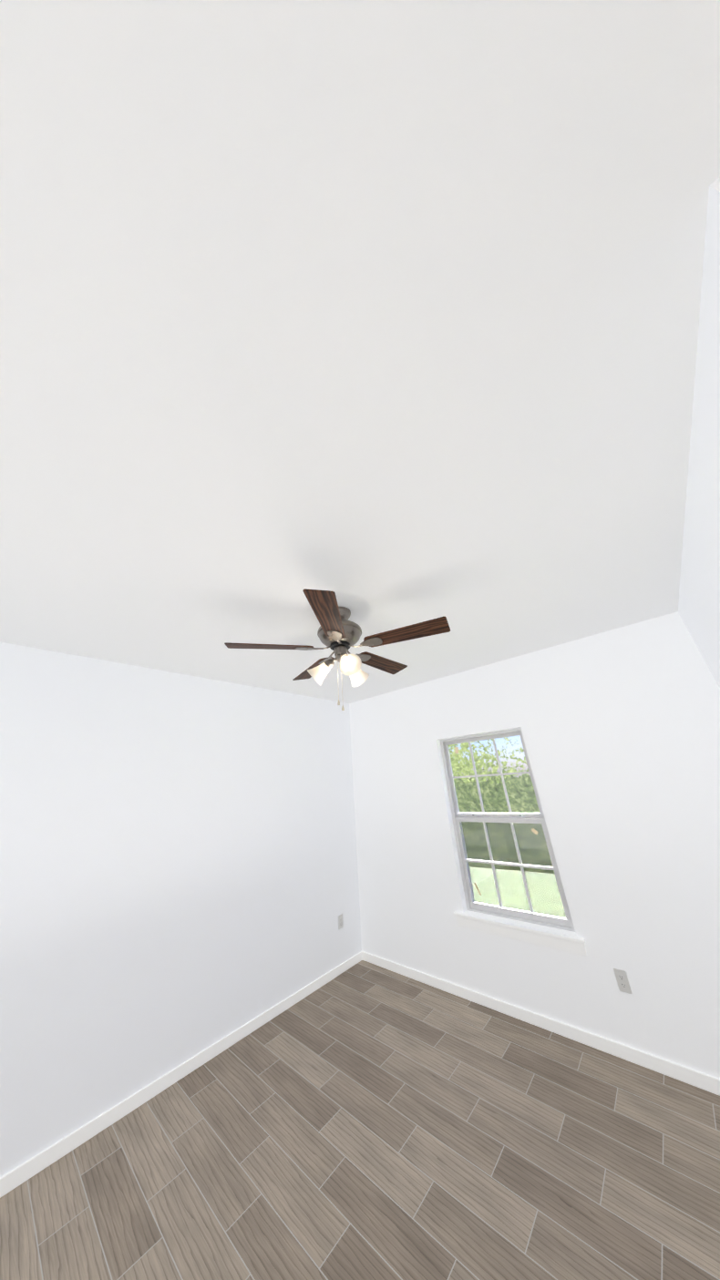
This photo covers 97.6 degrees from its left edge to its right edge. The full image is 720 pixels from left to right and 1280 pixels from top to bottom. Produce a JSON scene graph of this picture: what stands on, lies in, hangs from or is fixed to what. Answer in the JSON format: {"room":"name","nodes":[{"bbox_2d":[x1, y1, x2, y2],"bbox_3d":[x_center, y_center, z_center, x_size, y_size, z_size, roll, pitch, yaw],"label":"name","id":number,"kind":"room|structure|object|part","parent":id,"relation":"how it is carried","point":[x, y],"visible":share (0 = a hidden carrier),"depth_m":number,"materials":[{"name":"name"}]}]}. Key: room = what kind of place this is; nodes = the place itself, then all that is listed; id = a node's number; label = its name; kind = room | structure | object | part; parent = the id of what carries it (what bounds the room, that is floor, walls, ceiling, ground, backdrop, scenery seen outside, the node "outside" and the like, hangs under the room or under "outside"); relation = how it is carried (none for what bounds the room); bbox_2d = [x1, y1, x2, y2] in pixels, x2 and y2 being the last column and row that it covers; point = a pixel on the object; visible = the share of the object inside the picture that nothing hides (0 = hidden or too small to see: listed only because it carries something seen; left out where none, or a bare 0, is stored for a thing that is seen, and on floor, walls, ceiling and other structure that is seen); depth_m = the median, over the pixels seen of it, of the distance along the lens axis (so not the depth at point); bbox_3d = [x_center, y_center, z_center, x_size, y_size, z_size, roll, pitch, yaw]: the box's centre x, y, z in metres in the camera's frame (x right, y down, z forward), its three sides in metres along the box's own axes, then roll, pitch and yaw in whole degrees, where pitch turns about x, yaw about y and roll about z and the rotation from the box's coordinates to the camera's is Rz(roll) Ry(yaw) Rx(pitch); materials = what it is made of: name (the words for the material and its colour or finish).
{"room":"empty bedroom","nodes":[
{"label":"empty bedroom","id":0,"kind":"room"},
{"bbox_2d":[0,642,361,1177],"bbox_3d":[-1.604,1.603,2.455,0.180,2.740,4.740,-24,-31,36],"label":"wall","id":1,"kind":"structure","parent":0,"point":[179,878],"depth_m":2.33,"materials":[{"name":"white paint"}]},
{"bbox_2d":[0,951,362,1198],"bbox_3d":[-1.445,2.787,1.851,0.013,0.069,4.380,-24,-31,36],"label":"baseboard","id":2,"kind":"structure","parent":1,"relation":"attached to","point":[29,1169],"depth_m":1.97,"materials":[{"name":"white paint"}]},
{"bbox_2d":[337,913,343,929],"bbox_3d":[-0.202,2.953,3.308,0.007,0.115,0.070,-24,-31,36],"label":"outlet","id":3,"kind":"object","parent":1,"relation":"attached to","point":[340,921],"visible":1,"depth_m":3.31,"materials":[{"name":"white plastic"}]},
{"bbox_2d":[0,960,719,1279],"bbox_3d":[0.272,2.100,0.443,5.020,0.060,4.740,-24,-31,36],"label":"floor","id":4,"kind":"structure","parent":0,"point":[363,1121],"depth_m":1.55,"materials":[{"name":"brown wood"}]},
{"bbox_2d":[0,0,719,703],"bbox_3d":[0.088,-0.448,1.589,5.020,0.060,4.740,-24,-31,36],"label":"ceiling","id":5,"kind":"structure","parent":0,"point":[377,315],"depth_m":0.77,"materials":[{"name":"white paint"}]},
{"bbox_2d":[224,588,450,710],"bbox_3d":[-0.091,0.126,1.961,1.296,0.656,1.243,-24,-31,36],"label":"ceiling fan","id":6,"kind":"object","parent":5,"relation":"hanging from","point":[339,633],"visible":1,"depth_m":1.85,"materials":[{"name":"brown wood"}]},
{"bbox_3d":[-0.523,0.040,1.862,0.497,0.006,0.142,2,-13,-13],"label":"blade","id":7,"kind":"part","parent":6,"relation":"part of","materials":[{"name":"brown wood"}]},
{"bbox_3d":[-0.334,0.212,2.275,0.142,0.006,0.497,-2,-21,-34],"label":"blade","id":8,"kind":"part","parent":6,"relation":"part of","materials":[{"name":"brown wood"}]},
{"bbox_3d":[-0.239,0.193,1.921,0.114,0.129,0.129,-42,-24,-8],"label":"lamp shade","id":9,"kind":"part","parent":6,"relation":"part of","materials":[{"name":"white glass"}]},
{"bbox_3d":[-0.157,-0.113,1.581,0.142,0.006,0.497,6,-23,8],"label":"blade","id":10,"kind":"part","parent":6,"relation":"part of","materials":[{"name":"brown wood"}]},
{"bbox_3d":[-0.079,0.115,1.824,0.047,0.047,0.072,5,12,-19],"label":"bulb","id":11,"kind":"part","parent":6,"relation":"part of","materials":[{"name":"white glass"}]},
{"bbox_3d":[-0.069,0.123,1.794,0.129,0.129,0.114,5,12,-19],"label":"lamp shade","id":12,"kind":"part","parent":6,"relation":"part of","materials":[{"name":"white glass"}]},
{"bbox_3d":[-0.029,0.211,1.994,0.129,0.129,0.114,-22,-68,35],"label":"lamp shade","id":13,"kind":"part","parent":6,"relation":"part of","materials":[{"name":"white glass"}]},
{"label":"blade","id":14,"kind":"part","parent":6,"relation":"part of","materials":[{"name":"brown wood"}]},
{"bbox_3d":[0.259,-0.035,1.820,0.497,0.006,0.142,-13,-38,19],"label":"blade","id":15,"kind":"part","parent":6,"relation":"part of","materials":[{"name":"brown wood"}]},
{"bbox_2d":[348,611,719,1078],"bbox_3d":[1.713,1.425,2.593,4.660,2.740,0.180,-24,-31,36],"label":"wall","id":16,"kind":"structure","parent":0,"point":[619,727],"depth_m":2.44,"materials":[{"name":"white paint"}]},
{"bbox_2d":[439,727,574,931],"bbox_3d":[1.294,1.663,2.966,0.887,1.498,0.113,-24,-31,36],"label":"window","id":17,"kind":"structure","parent":16,"relation":"in","point":[508,866],"depth_m":2.86,"materials":[{"name":"clear glass"}]},
{"bbox_2d":[453,911,586,956],"bbox_3d":[1.261,2.366,2.572,1.019,0.099,0.112,-24,-31,36],"label":"window sill","id":18,"kind":"structure","parent":16,"relation":"attached to","point":[570,943],"depth_m":2.50,"materials":[{"name":"white paint"}]},
{"bbox_2d":[361,951,719,1095],"bbox_3d":[1.305,2.803,2.328,3.490,0.069,0.013,-24,-31,36],"label":"baseboard","id":19,"kind":"structure","parent":16,"relation":"attached to","point":[709,1083],"depth_m":2.20,"materials":[{"name":"white paint"}]},
{"bbox_2d":[613,967,632,994],"bbox_3d":[1.749,2.272,2.102,0.070,0.115,0.007,-24,-31,36],"label":"outlet","id":20,"kind":"object","parent":16,"relation":"attached to","point":[622,981],"visible":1,"depth_m":2.10,"materials":[{"name":"white plastic"}]},
{"bbox_2d":[677,176,719,687],"bbox_3d":[1.680,0.675,0.920,0.102,2.740,2.575,-24,-31,36],"label":"wall","id":21,"kind":"structure","parent":0,"point":[699,602],"depth_m":1.14,"materials":[{"name":"paint"}]},
{"label":"outside","id":22,"kind":"structure","parent":0,"visible":0},
{"bbox_3d":[13.723,9.234,17.671,52.000,0.200,40.940,-24,-31,36],"label":"ground","id":23,"kind":"structure","parent":22,"visible":0},
{"bbox_2d":[452,761,539,812],"bbox_3d":[2.094,4.542,8.311,7.000,2.200,0.558,-24,-31,36],"label":"hedge","id":24,"kind":"object","parent":23,"relation":"on","point":[475,796],"depth_m":7.44,"materials":[{"name":"green plant"}]},
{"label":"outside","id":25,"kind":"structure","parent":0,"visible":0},
{"bbox_2d":[448,737,531,790],"bbox_3d":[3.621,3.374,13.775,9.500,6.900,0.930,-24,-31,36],"label":"canopy","id":26,"kind":"object","parent":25,"point":[461,769],"depth_m":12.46,"materials":[{"name":"green plant"}]}
]}

